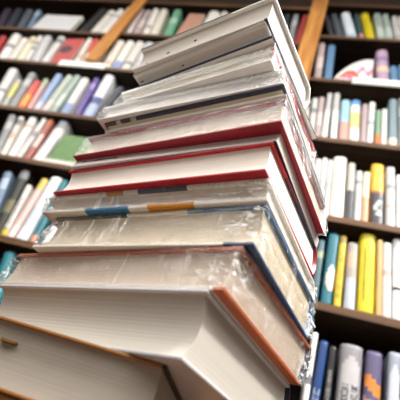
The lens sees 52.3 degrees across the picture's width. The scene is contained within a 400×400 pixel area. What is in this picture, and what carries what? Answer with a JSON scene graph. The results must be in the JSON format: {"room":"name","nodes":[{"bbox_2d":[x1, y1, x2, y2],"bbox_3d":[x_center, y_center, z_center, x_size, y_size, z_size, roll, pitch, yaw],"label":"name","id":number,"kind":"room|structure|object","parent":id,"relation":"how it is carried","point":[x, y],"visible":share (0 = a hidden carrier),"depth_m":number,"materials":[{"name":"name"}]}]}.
{"room":"bookshop","nodes":[
{"label":"bookshop","id":0,"kind":"room"},
{"bbox_3d":[-0.802,-0.079,-1.013,7.000,0.050,4.600,10,-38,16],"label":"floor","id":1,"kind":"structure","parent":0,"visible":0},
{"bbox_2d":[0,0,399,399],"bbox_3d":[-0.430,-0.065,1.597,3.540,3.260,0.286,10,-38,16],"label":"bookcase","id":2,"kind":"object","parent":1,"relation":"on","point":[336,325],"visible":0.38,"depth_m":1.78,"materials":[{"name":"brown wood"}]},
{"bbox_2d":[0,35,7,52],"bbox_3d":[-1.093,-0.784,2.241,0.104,0.237,0.133,10,-38,16],"label":"book","id":3,"kind":"object","parent":2,"relation":"on","point":[3,39],"visible":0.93,"depth_m":2.24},
{"bbox_2d":[0,8,12,25],"bbox_3d":[-1.171,-1.034,2.489,0.140,0.248,0.168,10,-38,16],"label":"book","id":4,"kind":"object","parent":2,"relation":"on","point":[6,14],"visible":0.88,"depth_m":2.45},
{"bbox_2d":[0,172,16,211],"bbox_3d":[-0.713,0.041,1.488,0.120,0.269,0.135,10,-38,16],"label":"book","id":5,"kind":"object","parent":2,"relation":"on","point":[8,180],"visible":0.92,"depth_m":1.49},
{"bbox_2d":[0,114,17,152],"bbox_3d":[-0.805,-0.223,1.746,0.113,0.246,0.166,10,-38,16],"label":"book","id":6,"kind":"object","parent":2,"relation":"on","point":[12,119],"visible":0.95,"depth_m":1.70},
{"bbox_2d":[0,252,20,304],"bbox_3d":[-0.597,0.327,1.246,0.119,0.294,0.162,10,-38,16],"label":"book","id":7,"kind":"object","parent":2,"relation":"on","point":[8,258],"visible":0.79,"depth_m":1.26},
{"bbox_2d":[0,33,21,57],"bbox_3d":[-1.023,-0.784,2.234,0.126,0.269,0.135,10,-38,16],"label":"book","id":8,"kind":"object","parent":2,"relation":"on","point":[15,38],"visible":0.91,"depth_m":2.19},
{"bbox_2d":[0,68,23,104],"bbox_3d":[-0.931,-0.500,1.977,0.132,0.298,0.132,10,-38,16],"label":"book","id":9,"kind":"object","parent":2,"relation":"on","point":[13,74],"visible":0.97,"depth_m":1.96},
{"bbox_2d":[2,79,21,104],"bbox_3d":[-0.869,-0.450,1.934,0.079,0.210,0.144,10,-38,16],"label":"book","id":10,"kind":"object","parent":2,"relation":"on","point":[18,83],"visible":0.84,"depth_m":1.89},
{"bbox_2d":[0,117,26,154],"bbox_3d":[-0.766,-0.214,1.731,0.088,0.238,0.162,10,-38,16],"label":"book","id":11,"kind":"object","parent":2,"relation":"on","point":[21,122],"visible":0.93,"depth_m":1.68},
{"bbox_2d":[5,8,24,26],"bbox_3d":[-1.103,-1.033,2.461,0.138,0.254,0.140,10,-38,16],"label":"book","id":12,"kind":"object","parent":2,"relation":"on","point":[18,13],"visible":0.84,"depth_m":2.42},
{"bbox_2d":[0,185,34,235],"bbox_3d":[-0.624,0.082,1.457,0.060,0.225,0.161,10,-38,16],"label":"book","id":13,"kind":"object","parent":2,"relation":"on","point":[28,191],"visible":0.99,"depth_m":1.41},
{"bbox_2d":[8,38,28,58],"bbox_3d":[-0.963,-0.758,2.203,0.090,0.231,0.135,10,-38,16],"label":"book","id":14,"kind":"object","parent":2,"relation":"on","point":[15,53],"visible":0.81,"depth_m":2.15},
{"bbox_2d":[0,170,38,233],"bbox_3d":[-0.660,0.040,1.479,0.104,0.293,0.130,10,-38,16],"label":"book","id":15,"kind":"object","parent":2,"relation":"on","point":[26,177],"visible":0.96,"depth_m":1.45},
{"bbox_2d":[8,117,38,155],"bbox_3d":[-0.721,-0.212,1.717,0.082,0.246,0.153,10,-38,16],"label":"book","id":16,"kind":"object","parent":2,"relation":"on","point":[32,123],"visible":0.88,"depth_m":1.67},
{"bbox_2d":[8,72,38,106],"bbox_3d":[-0.823,-0.469,1.944,0.097,0.276,0.145,10,-38,16],"label":"book","id":17,"kind":"object","parent":2,"relation":"on","point":[31,77],"visible":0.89,"depth_m":1.90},
{"bbox_2d":[17,9,34,27],"bbox_3d":[-1.026,-1.013,2.440,0.125,0.245,0.152,10,-38,16],"label":"book","id":18,"kind":"object","parent":2,"relation":"on","point":[28,15],"visible":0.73,"depth_m":2.39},
{"bbox_2d":[17,36,36,59],"bbox_3d":[-0.914,-0.757,2.193,0.096,0.248,0.130,10,-38,16],"label":"book","id":19,"kind":"object","parent":2,"relation":"on","point":[22,55],"visible":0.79,"depth_m":2.14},
{"bbox_2d":[7,178,48,237],"bbox_3d":[-0.587,0.071,1.457,0.049,0.265,0.153,10,-38,16],"label":"book","id":20,"kind":"object","parent":2,"relation":"on","point":[13,232],"visible":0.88,"depth_m":1.40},
{"bbox_2d":[17,80,40,107],"bbox_3d":[-0.779,-0.437,1.911,0.078,0.216,0.144,10,-38,16],"label":"book","id":21,"kind":"object","parent":2,"relation":"on","point":[28,96],"visible":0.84,"depth_m":1.86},
{"bbox_2d":[16,118,47,157],"bbox_3d":[-0.677,-0.205,1.703,0.049,0.245,0.151,10,-38,16],"label":"book","id":22,"kind":"object","parent":2,"relation":"on","point":[40,126],"visible":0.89,"depth_m":1.65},
{"bbox_2d":[24,36,43,59],"bbox_3d":[-0.873,-0.752,2.190,0.095,0.261,0.141,10,-38,16],"label":"book","id":23,"kind":"object","parent":2,"relation":"on","point":[30,54],"visible":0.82,"depth_m":2.14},
{"bbox_2d":[27,10,43,27],"bbox_3d":[-0.964,-1.003,2.419,0.100,0.243,0.145,10,-38,16],"label":"book","id":24,"kind":"object","parent":2,"relation":"on","point":[38,15],"visible":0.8,"depth_m":2.39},
{"bbox_2d":[27,78,49,108],"bbox_3d":[-0.735,-0.436,1.909,0.076,0.238,0.152,10,-38,16],"label":"book","id":25,"kind":"object","parent":2,"relation":"on","point":[45,83],"visible":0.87,"depth_m":1.86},
{"bbox_2d":[16,177,62,240],"bbox_3d":[-0.547,0.064,1.444,0.073,0.283,0.132,10,-38,16],"label":"book","id":26,"kind":"object","parent":2,"relation":"on","point":[30,225],"visible":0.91,"depth_m":1.38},
{"bbox_2d":[24,119,55,158],"bbox_3d":[-0.643,-0.201,1.691,0.056,0.245,0.144,10,-38,16],"label":"book","id":27,"kind":"object","parent":2,"relation":"on","point":[50,125],"visible":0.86,"depth_m":1.65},
{"bbox_2d":[31,35,53,60],"bbox_3d":[-0.829,-0.745,2.183,0.115,0.270,0.148,10,-38,16],"label":"book","id":28,"kind":"object","parent":2,"relation":"on","point":[47,42],"visible":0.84,"depth_m":2.14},
{"bbox_2d":[33,74,63,109],"bbox_3d":[-0.692,-0.452,1.906,0.076,0.285,0.136,10,-38,16],"label":"book","id":29,"kind":"object","parent":2,"relation":"on","point":[57,80],"visible":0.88,"depth_m":1.86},
{"bbox_2d":[30,180,68,243],"bbox_3d":[-0.505,0.079,1.436,0.054,0.276,0.148,10,-38,16],"label":"book","id":30,"kind":"object","parent":2,"relation":"on","point":[45,221],"visible":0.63,"depth_m":1.35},
{"bbox_2d":[42,224,56,243],"bbox_3d":[-0.462,0.108,1.411,0.045,0.230,0.156,10,-38,16],"label":"book","id":31,"kind":"object","parent":2,"relation":"on","point":[53,229],"visible":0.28,"depth_m":1.31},
{"bbox_2d":[33,121,74,160],"bbox_3d":[-0.593,-0.192,1.678,0.060,0.245,0.147,10,-38,16],"label":"book","id":32,"kind":"object","parent":2,"relation":"on","point":[63,128],"visible":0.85,"depth_m":1.63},
{"bbox_2d":[42,36,65,61],"bbox_3d":[-0.760,-0.732,2.165,0.084,0.270,0.153,10,-38,16],"label":"book","id":33,"kind":"object","parent":2,"relation":"on","point":[59,42],"visible":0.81,"depth_m":2.11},
{"bbox_2d":[41,75,72,110],"bbox_3d":[-0.643,-0.438,1.897,0.056,0.282,0.151,10,-38,16],"label":"book","id":34,"kind":"object","parent":2,"relation":"on","point":[68,78],"visible":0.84,"depth_m":1.84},
{"bbox_2d":[32,15,84,30],"bbox_3d":[-0.809,-0.992,2.306,0.250,0.185,0.020,10,-38,16],"label":"book","id":35,"kind":"object","parent":2,"relation":"on","point":[55,22],"visible":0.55,"depth_m":2.30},
{"bbox_2d":[42,157,75,165],"bbox_3d":[-0.482,-0.087,1.568,0.230,0.025,0.150,10,-38,16],"label":"book","id":36,"kind":"object","parent":2,"relation":"on","point":[58,161],"visible":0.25,"depth_m":1.53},
{"bbox_2d":[48,135,90,161],"bbox_3d":[-0.466,-0.187,1.574,0.200,0.140,0.022,10,-38,16],"label":"book","id":37,"kind":"object","parent":36,"relation":"on","point":[68,146],"visible":0.49,"depth_m":1.57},
{"bbox_2d":[49,75,80,111],"bbox_3d":[-0.605,-0.439,1.881,0.056,0.289,0.134,10,-38,16],"label":"book","id":38,"kind":"object","parent":2,"relation":"on","point":[61,101],"visible":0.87,"depth_m":1.83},
{"bbox_2d":[50,39,85,62],"bbox_3d":[-0.676,-0.753,2.084,0.133,0.256,0.021,10,-38,16],"label":"book","id":39,"kind":"object","parent":2,"relation":"on","point":[71,48],"visible":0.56,"depth_m":2.08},
{"bbox_2d":[61,78,90,113],"bbox_3d":[-0.556,-0.424,1.863,0.072,0.274,0.135,10,-38,16],"label":"book","id":40,"kind":"object","parent":2,"relation":"on","point":[76,97],"visible":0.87,"depth_m":1.82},
{"bbox_2d":[58,60,106,68],"bbox_3d":[-0.562,-0.646,1.941,0.250,0.044,0.005,10,-38,16],"label":"label holder","id":41,"kind":"object","parent":2,"relation":"attached to","point":[62,62],"visible":1,"depth_m":1.94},
{"bbox_2d":[75,38,92,61],"bbox_3d":[-0.591,-0.701,2.119,0.073,0.270,0.158,10,-38,16],"label":"book","id":42,"kind":"object","parent":2,"relation":"on","point":[87,44],"visible":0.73,"depth_m":2.07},
{"bbox_2d":[74,78,100,114],"bbox_3d":[-0.496,-0.413,1.852,0.066,0.281,0.144,10,-38,16],"label":"book","id":43,"kind":"object","parent":2,"relation":"on","point":[95,84],"visible":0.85,"depth_m":1.80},
{"bbox_2d":[82,38,98,61],"bbox_3d":[-0.553,-0.694,2.108,0.086,0.270,0.158,10,-38,16],"label":"book","id":44,"kind":"object","parent":2,"relation":"on","point":[95,41],"visible":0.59,"depth_m":2.09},
{"bbox_2d":[79,8,108,31],"bbox_3d":[-0.600,-0.962,2.330,0.065,0.295,0.138,11,-38,16],"label":"book","id":45,"kind":"object","parent":2,"relation":"on","point":[88,27],"visible":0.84,"depth_m":2.28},
{"bbox_2d":[83,75,116,115],"bbox_3d":[-0.445,-0.417,1.850,0.087,0.315,0.146,10,-38,16],"label":"book","id":46,"kind":"object","parent":2,"relation":"on","point":[108,85],"visible":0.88,"depth_m":1.81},
{"bbox_2d":[91,10,115,31],"bbox_3d":[-0.538,-0.945,2.305,0.049,0.277,0.135,9,-38,15],"label":"book","id":47,"kind":"object","parent":2,"relation":"on","point":[104,21],"visible":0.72,"depth_m":2.26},
{"bbox_2d":[97,49,109,62],"bbox_3d":[-0.509,-0.688,2.095,0.096,0.270,0.155,10,-38,16],"label":"book","id":48,"kind":"object","parent":2,"relation":"on","point":[102,59],"visible":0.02,"depth_m":2.10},
{"bbox_2d":[94,86,125,117],"bbox_3d":[-0.389,-0.378,1.806,0.048,0.238,0.142,10,-38,16],"label":"book","id":49,"kind":"object","parent":2,"relation":"on","point":[120,89],"visible":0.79,"depth_m":1.77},
{"bbox_2d":[101,9,123,32],"bbox_3d":[-0.482,-0.933,2.306,0.054,0.294,0.164,10,-38,16],"label":"book","id":50,"kind":"object","parent":2,"relation":"on","point":[119,12],"visible":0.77,"depth_m":2.25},
{"bbox_2d":[104,40,125,67],"bbox_3d":[-0.429,-0.671,2.075,0.076,0.270,0.162,10,-38,16],"label":"book","id":51,"kind":"object","parent":2,"relation":"on","point":[119,45],"visible":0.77,"depth_m":2.02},
{"bbox_2d":[111,41,134,67],"bbox_3d":[-0.378,-0.672,2.047,0.068,0.270,0.130,10,-38,16],"label":"book","id":52,"kind":"object","parent":2,"relation":"on","point":[128,47],"visible":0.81,"depth_m":2.00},
{"bbox_2d":[121,41,144,68],"bbox_3d":[-0.328,-0.663,2.033,0.068,0.270,0.130,10,-38,16],"label":"book","id":53,"kind":"object","parent":2,"relation":"on","point":[128,64],"visible":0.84,"depth_m":1.99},
{"bbox_2d":[125,8,144,32],"bbox_3d":[-0.354,-0.933,2.274,0.073,0.304,0.141,10,-38,16],"label":"book","id":54,"kind":"object","parent":2,"relation":"on","point":[133,25],"visible":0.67,"depth_m":2.22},
{"bbox_2d":[131,42,153,69],"bbox_3d":[-0.277,-0.651,2.022,0.072,0.270,0.140,10,-38,16],"label":"book","id":55,"kind":"object","parent":2,"relation":"on","point":[138,61],"visible":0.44,"depth_m":1.96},
{"bbox_2d":[134,10,151,33],"bbox_3d":[-0.308,-0.911,2.262,0.068,0.284,0.160,10,-38,16],"label":"book","id":56,"kind":"object","parent":2,"relation":"on","point":[140,28],"visible":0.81,"depth_m":2.21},
{"bbox_2d":[142,8,159,33],"bbox_3d":[-0.262,-0.911,2.256,0.086,0.305,0.160,10,-38,16],"label":"book","id":57,"kind":"object","parent":2,"relation":"on","point":[149,26],"visible":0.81,"depth_m":2.20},
{"bbox_2d":[150,9,169,34],"bbox_3d":[-0.216,-0.905,2.241,0.089,0.305,0.154,10,-38,16],"label":"book","id":58,"kind":"object","parent":2,"relation":"on","point":[159,28],"visible":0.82,"depth_m":2.21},
{"bbox_2d":[164,9,182,35],"bbox_3d":[-0.142,-0.891,2.221,0.087,0.305,0.157,10,-38,16],"label":"book","id":59,"kind":"object","parent":2,"relation":"on","point":[176,21],"visible":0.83,"depth_m":2.18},
{"bbox_2d":[176,14,204,34],"bbox_3d":[-0.051,-0.901,2.126,0.090,0.260,0.020,10,-38,16],"label":"book","id":60,"kind":"object","parent":2,"relation":"on","point":[193,20],"visible":0.54,"depth_m":2.14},
{"bbox_2d":[204,11,219,22],"bbox_3d":[0.046,-0.857,2.169,0.076,0.305,0.162,10,-38,16],"label":"book","id":61,"kind":"object","parent":2,"relation":"on","point":[212,15],"visible":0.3,"depth_m":2.17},
{"bbox_2d":[284,14,290,30],"bbox_3d":[0.418,-0.793,2.061,0.041,0.305,0.156,10,-38,16],"label":"book","id":62,"kind":"object","parent":2,"relation":"on","point":[286,16],"visible":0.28,"depth_m":2.07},
{"bbox_2d":[289,14,298,42],"bbox_3d":[0.461,-0.786,2.048,0.042,0.305,0.155,10,-38,16],"label":"book","id":63,"kind":"object","parent":2,"relation":"on","point":[293,31],"visible":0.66,"depth_m":2.02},
{"bbox_2d":[294,15,308,42],"bbox_3d":[0.502,-0.780,2.035,0.036,0.305,0.152,10,-38,16],"label":"book","id":64,"kind":"object","parent":2,"relation":"on","point":[302,26],"visible":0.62,"depth_m":1.98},
{"bbox_2d":[300,332,317,399],"bbox_3d":[0.256,0.468,0.991,0.014,0.254,0.133,11,-38,16],"label":"book","id":65,"kind":"object","parent":2,"relation":"on","point":[305,391],"visible":0.89,"depth_m":0.97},
{"bbox_2d":[310,98,317,130],"bbox_3d":[0.439,-0.267,1.607,0.035,0.242,0.153,10,-38,16],"label":"book","id":66,"kind":"object","parent":2,"relation":"on","point":[315,100],"visible":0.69,"depth_m":1.57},
{"bbox_2d":[315,159,320,182],"bbox_3d":[0.386,0.004,1.390,0.026,0.249,0.166,10,-38,16],"label":"book","id":67,"kind":"object","parent":2,"relation":"on","point":[318,161],"visible":0.3,"depth_m":1.38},
{"bbox_2d":[308,340,328,399],"bbox_3d":[0.274,0.478,0.982,0.028,0.240,0.136,10,-38,16],"label":"book","id":68,"kind":"object","parent":2,"relation":"on","point":[320,359],"visible":1,"depth_m":0.96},
{"bbox_2d":[312,240,324,300],"bbox_3d":[0.335,0.240,1.185,0.018,0.204,0.148,9,-38,15],"label":"book","id":69,"kind":"object","parent":2,"relation":"on","point":[320,249],"visible":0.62,"depth_m":1.14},
{"bbox_2d":[314,43,324,77],"bbox_3d":[0.535,-0.562,1.850,0.048,0.300,0.159,10,-38,16],"label":"book","id":70,"kind":"object","parent":2,"relation":"on","point":[321,46],"visible":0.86,"depth_m":1.79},
{"bbox_2d":[315,97,324,135],"bbox_3d":[0.462,-0.273,1.597,0.033,0.252,0.135,10,-38,16],"label":"book","id":71,"kind":"object","parent":2,"relation":"on","point":[319,118],"visible":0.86,"depth_m":1.55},
{"bbox_2d":[319,158,327,196],"bbox_3d":[0.406,0.004,1.387,0.027,0.258,0.165,10,-38,16],"label":"book","id":72,"kind":"object","parent":2,"relation":"on","point":[322,177],"visible":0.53,"depth_m":1.36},
{"bbox_2d":[321,93,332,136],"bbox_3d":[0.491,-0.280,1.600,0.020,0.283,0.136,9,-39,15],"label":"book","id":73,"kind":"object","parent":2,"relation":"on","point":[329,95],"visible":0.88,"depth_m":1.55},
{"bbox_2d":[317,234,338,303],"bbox_3d":[0.369,0.235,1.186,0.029,0.234,0.150,10,-38,15],"label":"book","id":74,"kind":"object","parent":2,"relation":"on","point":[325,293],"visible":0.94,"depth_m":1.14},
{"bbox_2d":[319,345,336,399],"bbox_3d":[0.297,0.493,0.983,0.016,0.232,0.163,11,-38,16],"label":"book","id":75,"kind":"object","parent":2,"relation":"on","point":[326,388],"visible":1,"depth_m":0.96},
{"bbox_2d":[321,15,334,35],"bbox_3d":[0.635,-0.794,2.031,0.081,0.230,0.155,10,-38,16],"label":"book","id":76,"kind":"object","parent":2,"relation":"on","point":[327,29],"visible":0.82,"depth_m":2.00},
{"bbox_2d":[324,160,332,214],"bbox_3d":[0.422,-0.001,1.368,0.026,0.252,0.131,10,-38,16],"label":"book","id":77,"kind":"object","parent":2,"relation":"on","point":[330,162],"visible":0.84,"depth_m":1.33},
{"bbox_2d":[324,45,334,78],"bbox_3d":[0.574,-0.558,1.824,0.045,0.288,0.134,10,-38,16],"label":"book","id":78,"kind":"object","parent":2,"relation":"on","point":[328,72],"visible":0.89,"depth_m":1.78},
{"bbox_2d":[328,93,339,137],"bbox_3d":[0.520,-0.276,1.594,0.036,0.288,0.140,10,-38,16],"label":"book","id":79,"kind":"object","parent":2,"relation":"on","point":[333,124],"visible":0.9,"depth_m":1.55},
{"bbox_2d":[330,14,342,35],"bbox_3d":[0.671,-0.801,2.016,0.084,0.245,0.130,10,-38,16],"label":"book","id":80,"kind":"object","parent":2,"relation":"on","point":[334,21],"visible":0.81,"depth_m":1.98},
{"bbox_2d":[328,157,346,216],"bbox_3d":[0.456,0.001,1.372,0.055,0.274,0.149,10,-38,16],"label":"book","id":81,"kind":"object","parent":2,"relation":"on","point":[338,179],"visible":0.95,"depth_m":1.32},
{"bbox_2d":[331,236,346,305],"bbox_3d":[0.395,0.243,1.181,0.018,0.232,0.160,9,-38,15],"label":"book","id":82,"kind":"object","parent":2,"relation":"on","point":[339,270],"visible":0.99,"depth_m":1.12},
{"bbox_2d":[337,100,349,139],"bbox_3d":[0.548,-0.256,1.571,0.042,0.248,0.136,10,-38,16],"label":"book","id":83,"kind":"object","parent":2,"relation":"on","point":[343,120],"visible":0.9,"depth_m":1.53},
{"bbox_2d":[330,344,362,399],"bbox_3d":[0.342,0.492,0.971,0.051,0.247,0.152,10,-38,16],"label":"book","id":84,"kind":"object","parent":2,"relation":"on","point":[346,384],"visible":1,"depth_m":0.96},
{"bbox_2d":[339,12,356,36],"bbox_3d":[0.728,-0.791,2.021,0.099,0.270,0.162,10,-38,16],"label":"book","id":85,"kind":"object","parent":2,"relation":"on","point":[346,24],"visible":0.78,"depth_m":1.98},
{"bbox_2d":[340,243,357,309],"bbox_3d":[0.419,0.247,1.159,0.028,0.214,0.135,9,-38,15],"label":"book","id":86,"kind":"object","parent":2,"relation":"on","point":[350,265],"visible":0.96,"depth_m":1.11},
{"bbox_2d":[344,163,354,218],"bbox_3d":[0.488,0.015,1.354,0.031,0.252,0.145,10,-38,16],"label":"book","id":87,"kind":"object","parent":2,"relation":"on","point":[350,174],"visible":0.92,"depth_m":1.30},
{"bbox_2d":[334,60,373,79],"bbox_3d":[0.653,-0.545,1.726,0.150,0.197,0.014,13,-37,12],"label":"picture book","id":88,"kind":"object","parent":2,"relation":"on","point":[364,68],"visible":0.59,"depth_m":1.72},
{"bbox_2d":[348,100,359,140],"bbox_3d":[0.585,-0.242,1.575,0.044,0.254,0.166,10,-38,16],"label":"book","id":89,"kind":"object","parent":2,"relation":"on","point":[354,116],"visible":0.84,"depth_m":1.52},
{"bbox_2d":[353,171,362,219],"bbox_3d":[0.506,0.027,1.332,0.020,0.218,0.131,9,-39,15],"label":"book","id":90,"kind":"object","parent":2,"relation":"on","point":[358,177],"visible":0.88,"depth_m":1.29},
{"bbox_2d":[353,14,363,36],"bbox_3d":[0.768,-0.786,1.991,0.067,0.252,0.131,10,-38,16],"label":"book","id":91,"kind":"object","parent":2,"relation":"on","point":[356,20],"visible":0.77,"depth_m":1.96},
{"bbox_2d":[359,104,367,141],"bbox_3d":[0.613,-0.229,1.560,0.020,0.233,0.167,9,-38,15],"label":"book","id":92,"kind":"object","parent":2,"relation":"on","point":[363,115],"visible":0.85,"depth_m":1.51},
{"bbox_2d":[354,234,375,313],"bbox_3d":[0.465,0.242,1.165,0.047,0.256,0.148,10,-38,16],"label":"book","id":93,"kind":"object","parent":2,"relation":"on","point":[365,275],"visible":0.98,"depth_m":1.11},
{"bbox_2d":[360,172,369,221],"bbox_3d":[0.529,0.043,1.340,0.019,0.217,0.169,9,-38,15],"label":"book","id":94,"kind":"object","parent":2,"relation":"on","point":[366,176],"visible":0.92,"depth_m":1.28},
{"bbox_2d":[360,12,374,37],"bbox_3d":[0.809,-0.782,1.991,0.084,0.270,0.144,10,-38,16],"label":"book","id":95,"kind":"object","parent":2,"relation":"on","point":[368,32],"visible":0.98,"depth_m":1.95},
{"bbox_2d":[360,351,381,399],"bbox_3d":[0.388,0.500,0.955,0.035,0.244,0.147,11,-38,16],"label":"book","id":96,"kind":"object","parent":2,"relation":"on","point":[370,388],"visible":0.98,"depth_m":0.94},
{"bbox_2d":[366,102,375,142],"bbox_3d":[0.638,-0.232,1.558,0.022,0.250,0.164,10,-38,16],"label":"book","id":97,"kind":"object","parent":2,"relation":"on","point":[371,109],"visible":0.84,"depth_m":1.50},
{"bbox_2d":[368,164,383,223],"bbox_3d":[0.568,0.030,1.343,0.038,0.263,0.165,9,-38,15],"label":"book","id":98,"kind":"object","parent":2,"relation":"on","point":[376,184],"visible":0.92,"depth_m":1.28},
{"bbox_2d":[352,77,399,87],"bbox_3d":[0.757,-0.459,1.603,0.302,0.043,0.005,10,-38,16],"label":"label holder","id":99,"kind":"object","parent":2,"relation":"attached to","point":[355,80],"visible":1,"depth_m":1.61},
{"bbox_2d":[373,110,380,142],"bbox_3d":[0.654,-0.218,1.529,0.019,0.204,0.142,9,-38,15],"label":"book","id":100,"kind":"object","parent":2,"relation":"on","point":[377,120],"visible":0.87,"depth_m":1.48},
{"bbox_2d":[374,240,382,315],"bbox_3d":[0.491,0.252,1.152,0.014,0.242,0.145,9,-38,15],"label":"book","id":101,"kind":"object","parent":2,"relation":"on","point":[378,256],"visible":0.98,"depth_m":1.09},
{"bbox_2d":[371,13,385,38],"bbox_3d":[0.859,-0.767,1.985,0.067,0.270,0.166,10,-38,16],"label":"book","id":102,"kind":"object","parent":2,"relation":"on","point":[377,26],"visible":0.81,"depth_m":1.94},
{"bbox_2d":[372,50,388,79],"bbox_3d":[0.777,-0.517,1.762,0.062,0.273,0.134,10,-38,16],"label":"book","id":103,"kind":"object","parent":2,"relation":"on","point":[380,65],"visible":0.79,"depth_m":1.74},
{"bbox_2d":[380,109,386,143],"bbox_3d":[0.675,-0.214,1.531,0.018,0.214,0.155,9,-38,15],"label":"book","id":104,"kind":"object","parent":2,"relation":"on","point":[383,140],"visible":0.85,"depth_m":1.47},
{"bbox_2d":[381,243,390,317],"bbox_3d":[0.509,0.259,1.147,0.023,0.236,0.151,9,-38,15],"label":"book","id":105,"kind":"object","parent":2,"relation":"on","point":[386,247],"visible":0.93,"depth_m":1.09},
{"bbox_2d":[381,14,393,38],"bbox_3d":[0.893,-0.758,1.974,0.062,0.264,0.168,10,-38,16],"label":"book","id":106,"kind":"object","parent":2,"relation":"on","point":[385,18],"visible":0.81,"depth_m":1.92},
{"bbox_2d":[383,167,394,225],"bbox_3d":[0.602,0.029,1.319,0.026,0.256,0.134,9,-38,15],"label":"book","id":107,"kind":"object","parent":2,"relation":"on","point":[389,175],"visible":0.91,"depth_m":1.27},
{"bbox_2d":[380,352,399,399],"bbox_3d":[0.431,0.505,0.948,0.027,0.254,0.152,11,-38,17],"label":"book","id":108,"kind":"object","parent":2,"relation":"on","point":[390,374],"visible":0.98,"depth_m":0.94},
{"bbox_2d":[387,99,396,145],"bbox_3d":[0.714,-0.234,1.544,0.029,0.282,0.158,10,-38,15],"label":"book","id":109,"kind":"object","parent":2,"relation":"on","point":[392,105],"visible":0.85,"depth_m":1.49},
{"bbox_2d":[389,66,397,80],"bbox_3d":[0.803,-0.456,1.722,0.037,0.150,0.157,10,-38,16],"label":"book","id":110,"kind":"object","parent":2,"relation":"on","point":[393,74],"visible":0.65,"depth_m":1.68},
{"bbox_2d":[390,16,399,38],"bbox_3d":[0.923,-0.756,1.946,0.050,0.246,0.134,10,-38,16],"label":"book","id":111,"kind":"object","parent":2,"relation":"on","point":[394,21],"visible":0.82,"depth_m":1.91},
{"bbox_2d":[391,239,399,319],"bbox_3d":[0.537,0.253,1.143,0.024,0.256,0.142,10,-38,15],"label":"book","id":112,"kind":"object","parent":2,"relation":"on","point":[395,245],"visible":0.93,"depth_m":1.09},
{"bbox_2d":[395,175,399,226],"bbox_3d":[0.625,0.056,1.314,0.022,0.225,0.165,10,-38,15],"label":"book","id":113,"kind":"object","parent":2,"relation":"on","point":[397,179],"visible":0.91,"depth_m":1.26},
{"bbox_2d":[397,98,399,145],"bbox_3d":[0.742,-0.241,1.530,0.023,0.293,0.131,10,-38,15],"label":"book","id":114,"kind":"object","parent":2,"relation":"on","point":[398,103],"visible":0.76,"depth_m":1.49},
{"bbox_3d":[-0.231,0.519,0.102,0.520,0.730,0.400,0,-42,27],"label":"display table","id":115,"kind":"object","parent":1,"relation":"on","visible":0},
{"bbox_2d":[0,393,17,399],"bbox_3d":[-0.138,0.200,0.316,0.219,0.055,0.168,10,-38,15],"label":"hardcover book","id":116,"kind":"object","parent":115,"relation":"on","point":[2,396],"visible":1,"depth_m":0.27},
{"bbox_2d":[0,315,181,399],"bbox_3d":[-0.124,0.160,0.344,0.220,0.045,0.169,11,-38,15],"label":"hardcover book","id":117,"kind":"object","parent":116,"relation":"on","point":[37,363],"visible":1,"depth_m":0.28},
{"bbox_2d":[0,284,289,399],"bbox_3d":[-0.066,0.149,0.382,0.250,0.050,0.177,-7,-45,33],"label":"hardcover book","id":118,"kind":"object","parent":117,"relation":"on","point":[206,354],"visible":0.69,"depth_m":0.30,"materials":[{"name":"paper"}]},
{"bbox_2d":[0,246,310,387],"bbox_3d":[-0.050,0.117,0.408,0.278,0.038,0.180,-6,-45,33],"label":"hardcover book","id":119,"kind":"object","parent":118,"relation":"on","point":[230,274],"visible":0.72,"depth_m":0.33,"materials":[{"name":"paper"}]},
{"bbox_2d":[32,204,314,338],"bbox_3d":[-0.027,0.077,0.416,0.251,0.044,0.164,-4,-44,31],"label":"hardcover book","id":120,"kind":"object","parent":119,"relation":"on","point":[253,227],"visible":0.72,"depth_m":0.35,"materials":[{"name":"paper"}]},
{"bbox_2d":[42,178,316,299],"bbox_3d":[-0.026,0.052,0.439,0.268,0.021,0.168,-4,-44,30],"label":"hardcover book","id":121,"kind":"object","parent":120,"relation":"on","point":[254,191],"visible":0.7,"depth_m":0.37,"materials":[{"name":"paper"}]},
{"bbox_2d":[53,142,316,275],"bbox_3d":[-0.017,0.024,0.449,0.252,0.037,0.162,-4,-44,31],"label":"hardcover book","id":122,"kind":"object","parent":121,"relation":"on","point":[261,160],"visible":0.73,"depth_m":0.39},
{"bbox_2d":[72,134,318,247],"bbox_3d":[-0.008,0.004,0.460,0.248,0.012,0.158,-3,-43,30],"label":"paperback book","id":123,"kind":"object","parent":122,"relation":"on","point":[278,141],"visible":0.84,"depth_m":0.40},
{"bbox_2d":[72,99,327,233],"bbox_3d":[0.000,-0.017,0.474,0.261,0.041,0.172,-4,-44,31],"label":"hardcover book","id":124,"kind":"object","parent":123,"relation":"on","point":[273,117],"visible":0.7,"depth_m":0.41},
{"bbox_2d":[104,84,325,207],"bbox_3d":[0.015,-0.042,0.480,0.228,0.011,0.163,-4,-44,31],"label":"hardcover book","id":125,"kind":"object","parent":124,"relation":"on","point":[278,92],"visible":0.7,"depth_m":0.42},
{"bbox_2d":[96,69,311,162],"bbox_3d":[0.011,-0.058,0.495,0.241,0.027,0.168,-3,-43,30],"label":"hardcover book","id":126,"kind":"object","parent":125,"relation":"on","point":[273,78],"visible":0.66,"depth_m":0.44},
{"bbox_2d":[113,45,316,163],"bbox_3d":[0.018,-0.087,0.501,0.213,0.028,0.154,-6,-45,32],"label":"hardcover book","id":127,"kind":"object","parent":126,"relation":"on","point":[267,59],"visible":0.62,"depth_m":0.44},
{"bbox_2d":[133,21,316,139],"bbox_3d":[0.027,-0.115,0.499,0.191,0.016,0.149,-8,-46,34],"label":"hardcover book","id":128,"kind":"object","parent":127,"relation":"on","point":[257,37],"visible":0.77,"depth_m":0.45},
{"bbox_2d":[132,0,310,108],"bbox_3d":[0.024,-0.149,0.501,0.190,0.032,0.128,-7,-45,33],"label":"hardcover book","id":129,"kind":"object","parent":128,"relation":"on","point":[269,11],"visible":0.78,"depth_m":0.46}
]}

